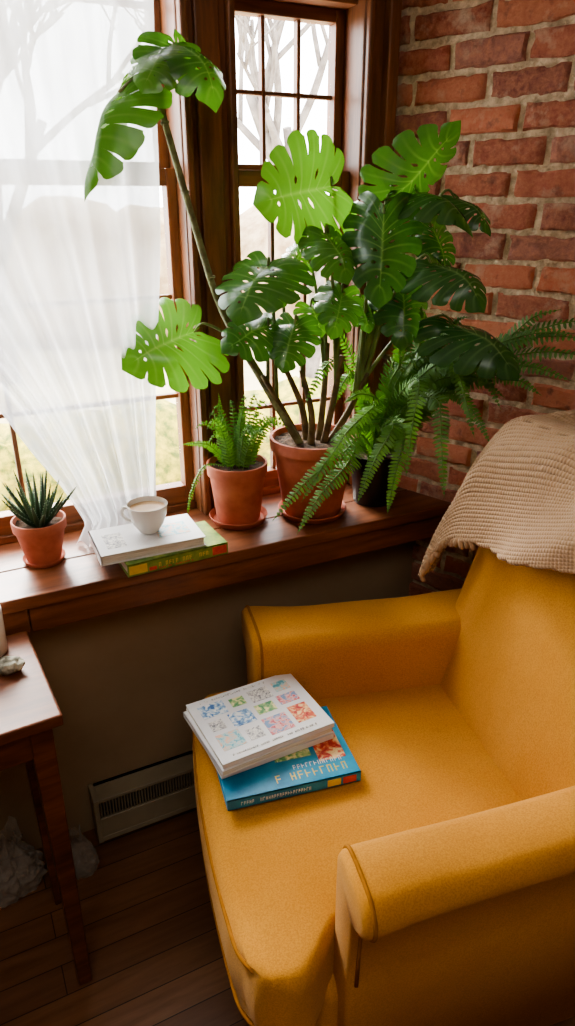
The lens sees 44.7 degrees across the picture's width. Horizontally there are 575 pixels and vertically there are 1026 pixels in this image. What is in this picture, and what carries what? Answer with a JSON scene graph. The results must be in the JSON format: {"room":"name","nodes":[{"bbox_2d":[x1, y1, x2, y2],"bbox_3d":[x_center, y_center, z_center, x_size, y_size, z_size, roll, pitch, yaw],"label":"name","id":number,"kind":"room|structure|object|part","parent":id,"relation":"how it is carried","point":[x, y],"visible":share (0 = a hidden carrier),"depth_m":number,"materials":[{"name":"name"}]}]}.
{"room":"living room","nodes":[
{"label":"living room","id":0,"kind":"room"},
{"bbox_2d":[0,540,415,861],"bbox_3d":[-0.793,-0.346,1.268,2.441,2.500,0.280,-11,26,-24],"label":"wall","id":1,"kind":"structure","parent":0,"point":[122,684],"depth_m":1.69,"materials":[{"name":"paint"}]},
{"bbox_2d":[0,0,160,546],"bbox_3d":[-0.691,-0.553,1.147,1.300,1.463,0.099,-11,26,-24],"label":"curtain","id":2,"kind":"object","parent":1,"relation":"hanging from","point":[77,276],"visible":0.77,"depth_m":1.33,"materials":[{"name":"white fabric"}]},
{"bbox_2d":[0,0,196,544],"bbox_3d":[-0.769,-0.551,1.275,1.163,1.370,0.100,-11,26,-24],"label":"window","id":3,"kind":"structure","parent":1,"relation":"in","point":[176,494],"depth_m":1.56,"materials":[{"name":"brown wood"}]},
{"bbox_2d":[88,751,196,843],"bbox_3d":[-0.106,0.662,1.876,0.820,0.135,0.064,-11,26,-24],"label":"baseboard heater","id":4,"kind":"object","parent":1,"relation":"attached to","point":[121,804],"visible":0.38,"depth_m":1.74,"materials":[{"name":"metal"}]},
{"bbox_2d":[99,775,193,815],"bbox_3d":[-0.108,0.635,1.867,0.796,0.054,0.032,-11,26,-24],"label":"grille","id":5,"kind":"object","parent":4,"relation":"attached to","point":[112,786],"depth_m":1.72,"materials":[{"name":"beige metal"}]},
{"bbox_2d":[159,0,244,514],"bbox_3d":[-0.183,-0.671,1.507,0.119,1.400,0.155,-11,26,-24],"label":"trim","id":6,"kind":"structure","parent":1,"relation":"attached to","point":[205,140],"depth_m":1.44,"materials":[{"name":"brown wood"}]},
{"bbox_2d":[0,483,450,635],"bbox_3d":[-0.757,0.172,1.443,2.459,0.088,0.363,-11,26,-24],"label":"windowsill","id":7,"kind":"structure","parent":1,"relation":"attached to","point":[77,588],"depth_m":1.55,"materials":[{"name":"brown wood"}]},
{"bbox_2d":[1,469,76,568],"bbox_3d":[-0.520,0.008,1.448,0.155,0.208,0.134,0,24,0],"label":"aloe","id":8,"kind":"object","parent":7,"relation":"on","point":[38,528],"visible":1,"depth_m":1.43,"materials":[{"name":"plant"}]},
{"bbox_2d":[10,510,66,564],"bbox_3d":[-0.518,0.053,1.474,0.110,0.091,0.110,0,24,0],"label":"pot","id":9,"kind":"object","parent":8,"relation":"attached to","point":[41,541],"depth_m":1.44,"materials":[{"name":"ceramic"}]},
{"bbox_2d":[119,521,227,577],"bbox_3d":[-0.257,0.075,1.519,0.222,0.027,0.129,-13,27,-26],"label":"book","id":10,"kind":"object","parent":7,"relation":"on","point":[216,545],"visible":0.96,"depth_m":1.47,"materials":[{"name":"paper"}]},
{"bbox_2d":[88,513,205,566],"bbox_3d":[-0.302,0.054,1.503,0.222,0.022,0.132,-11,26,-23],"label":"book","id":11,"kind":"object","parent":10,"relation":"on","point":[121,543],"visible":0.94,"depth_m":1.48,"materials":[{"name":"paper"}]},
{"bbox_2d":[120,496,167,533],"bbox_3d":[-0.299,0.009,1.499,0.087,0.063,0.088,-19,30,-36],"label":"coffee cup","id":12,"kind":"object","parent":11,"relation":"on","point":[147,514],"visible":1,"depth_m":1.48,"materials":[{"name":"white ceramic"}]},
{"bbox_3d":[-0.345,0.002,1.501,0.026,0.038,0.008,2,24,5],"label":"handle","id":13,"kind":"part","parent":12,"relation":"part of","materials":[{"name":"white ceramic"}]},
{"bbox_2d":[181,393,288,529],"bbox_3d":[-0.111,-0.121,1.610,0.201,0.312,0.238,14,28,29],"label":"potted fern","id":14,"kind":"object","parent":7,"relation":"on","point":[237,475],"visible":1,"depth_m":1.60,"materials":[{"name":"green plant"}]},
{"bbox_2d":[206,454,267,524],"bbox_3d":[-0.117,-0.055,1.655,0.142,0.141,0.142,0,24,0],"label":"pot","id":15,"kind":"object","parent":14,"relation":"attached to","point":[237,484],"depth_m":1.61,"materials":[{"name":"ceramic"}]},
{"bbox_2d":[84,29,519,523],"bbox_3d":[0.048,-0.437,1.488,0.847,0.988,0.297,0,24,0],"label":"monstera","id":16,"kind":"object","parent":7,"relation":"on","point":[297,449],"visible":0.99,"depth_m":1.41,"materials":[{"name":"plant"}]},
{"bbox_3d":[-0.135,-0.494,1.434,0.359,0.784,0.035,-8,25,-18],"label":"stem","id":17,"kind":"part","parent":16,"relation":"part of","materials":[{"name":"green plant"}]},
{"bbox_2d":[269,423,357,518],"bbox_3d":[0.061,-0.096,1.685,0.208,0.190,0.208,0,24,0],"label":"pot","id":18,"kind":"object","parent":7,"relation":"on","point":[296,453],"depth_m":1.63,"materials":[{"name":"ceramic"}]},
{"bbox_2d":[351,445,401,506],"bbox_3d":[0.218,-0.093,1.771,0.132,0.130,0.132,0,24,0],"label":"pot","id":19,"kind":"object","parent":7,"relation":"on","point":[375,495],"depth_m":1.73,"materials":[{"name":"black ceramic"}]},
{"bbox_2d":[272,305,574,532],"bbox_3d":[0.276,-0.215,1.585,0.662,0.503,0.384,-3,24,-6],"label":"fern","id":20,"kind":"object","parent":7,"relation":"on","point":[414,388],"visible":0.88,"depth_m":1.52,"materials":[{"name":"green plant"}]},
{"bbox_2d":[234,0,357,494],"bbox_3d":[-0.008,-0.705,1.621,0.300,1.370,0.100,-11,26,-24],"label":"window","id":21,"kind":"structure","parent":1,"relation":"in","point":[331,13],"depth_m":1.54,"materials":[{"name":"brown wood"}]},
{"bbox_2d":[0,807,574,1025],"bbox_3d":[0.499,1.258,0.801,4.062,0.050,3.542,-11,26,-23],"label":"floor","id":22,"kind":"structure","parent":0,"point":[155,953],"depth_m":1.50,"materials":[{"name":"brown wood"}]},
{"bbox_2d":[0,631,91,985],"bbox_3d":[-0.634,0.639,1.282,0.460,0.690,0.285,-13,27,-27],"label":"side table","id":23,"kind":"object","parent":22,"relation":"on","point":[30,711],"visible":0.94,"depth_m":1.22,"materials":[{"name":"brown wood"}]},
{"bbox_2d":[0,605,7,657],"bbox_3d":[-0.555,0.214,1.274,0.084,0.092,0.068,15,28,30],"label":"mug","id":24,"kind":"object","parent":23,"relation":"on","point":[3,641],"visible":1,"depth_m":1.27,"materials":[{"name":"white ceramic"}]},
{"bbox_2d":[0,656,24,674],"bbox_3d":[-0.492,0.267,1.233,0.056,0.028,0.042,0,24,0],"label":"rock","id":25,"kind":"object","parent":23,"relation":"on","point":[9,665],"visible":1,"depth_m":1.22,"materials":[{"name":"stone"}]},
{"bbox_3d":[-0.517,0.574,1.457,0.038,0.667,0.038,-13,27,-27],"label":"leg","id":26,"kind":"part","parent":23,"relation":"part of","materials":[{"name":"brown wood"}]},
{"bbox_3d":[-0.414,0.646,1.295,0.038,0.667,0.038,-13,27,-27],"label":"leg","id":27,"kind":"part","parent":23,"relation":"part of","materials":[{"name":"brown wood"}]},
{"bbox_2d":[192,546,574,1025],"bbox_3d":[0.265,0.425,1.344,0.882,1.030,0.809,-6,25,-13],"label":"armchair","id":28,"kind":"object","parent":22,"relation":"on","point":[434,887],"visible":0.8,"depth_m":1.19,"materials":[{"name":"yellow fabric"}]},
{"bbox_2d":[216,706,360,810],"bbox_3d":[-0.012,0.458,1.331,0.249,0.023,0.192,-7,25,-15],"label":"book","id":29,"kind":"object","parent":28,"relation":"on","point":[330,763],"visible":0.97,"depth_m":1.27,"materials":[{"name":"paper"}]},
{"bbox_2d":[207,731,333,778],"bbox_3d":[-0.056,0.417,1.377,0.232,0.013,0.184,-12,27,-24],"label":"magazine","id":30,"kind":"object","parent":29,"relation":"on","point":[329,736],"visible":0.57,"depth_m":1.31,"materials":[{"name":"paper"}]},
{"bbox_2d":[183,711,331,776],"bbox_3d":[-0.060,0.408,1.367,0.232,0.012,0.184,-13,27,-27],"label":"magazine","id":31,"kind":"object","parent":30,"relation":"on","point":[224,772],"visible":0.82,"depth_m":1.29,"materials":[{"name":"paper"}]},
{"bbox_2d":[186,674,333,768],"bbox_3d":[-0.056,0.395,1.366,0.232,0.012,0.184,-12,27,-26],"label":"magazine","id":32,"kind":"object","parent":31,"relation":"on","point":[244,723],"visible":1,"depth_m":1.35,"materials":[{"name":"paper"}]},
{"bbox_3d":[0.215,0.444,1.670,0.626,0.531,0.180,-4,24,-10],"label":"armrest","id":33,"kind":"part","parent":28,"relation":"part of","materials":[{"name":"yellow fabric"}]},
{"bbox_2d":[192,684,521,1025],"bbox_3d":[0.142,0.567,1.345,0.615,0.182,0.670,-6,25,-13],"label":"seat cushion","id":34,"kind":"object","parent":28,"relation":"on","point":[423,758],"depth_m":1.14,"materials":[{"name":"yellow fabric"}]},
{"bbox_3d":[0.371,0.686,1.129,0.608,0.530,0.131,-7,25,-16],"label":"armrest","id":35,"kind":"part","parent":28,"relation":"part of","materials":[{"name":"yellow fabric"}]},
{"bbox_2d":[418,409,574,581],"bbox_3d":[0.528,0.073,1.215,0.342,0.405,0.658,-6,25,-13],"label":"throw blanket","id":36,"kind":"object","parent":28,"relation":"on","point":[516,500],"visible":1,"depth_m":1.30,"materials":[{"name":"fabric"}]},
{"bbox_3d":[0.544,0.220,1.300,0.318,0.620,0.634,-6,25,-13],"label":"backrest","id":37,"kind":"part","parent":28,"relation":"part of","materials":[{"name":"yellow fabric"}]},
{"bbox_2d":[381,0,574,595],"bbox_3d":[1.604,-0.081,0.673,3.673,2.500,0.131,20,31,38],"label":"wall","id":38,"kind":"structure","parent":0,"point":[504,69],"depth_m":1.47,"materials":[{"name":"brick"}]},
{"bbox_2d":[326,0,401,484],"bbox_3d":[0.176,-0.743,1.670,0.082,1.400,0.155,-11,26,-24],"label":"trim","id":39,"kind":"structure","parent":38,"relation":"attached to","point":[372,29],"depth_m":1.54,"materials":[{"name":"brown wood"}]},
{"label":"outside","id":40,"kind":"structure","parent":0,"visible":0},
{"bbox_2d":[0,341,321,422],"bbox_3d":[0.000,-8.204,23.713,60.000,0.001,70.000,0,24,0],"label":"lawn","id":41,"kind":"structure","parent":40,"point":[251,382],"depth_m":9.30,"materials":[{"name":"green plant"}]},
{"bbox_2d":[0,376,325,511],"bbox_3d":[-1.161,-0.525,5.436,4.658,0.836,1.095,-11,26,-24],"label":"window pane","id":42,"kind":"object","parent":41,"relation":"on","point":[166,433],"visible":0.09,"depth_m":5.11,"materials":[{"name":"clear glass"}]},
{"bbox_2d":[157,198,326,341],"bbox_3d":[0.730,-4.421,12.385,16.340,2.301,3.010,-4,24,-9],"label":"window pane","id":43,"kind":"object","parent":41,"relation":"on","point":[253,226],"visible":0.05,"depth_m":11.16,"materials":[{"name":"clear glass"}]},
{"bbox_2d":[235,15,327,378],"bbox_3d":[0.723,-3.240,6.672,3.928,4.847,3.017,-14,28,-28],"label":"tree","id":44,"kind":"object","parent":41,"relation":"on","point":[272,70],"visible":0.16,"depth_m":5.88,"materials":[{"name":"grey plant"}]}
]}

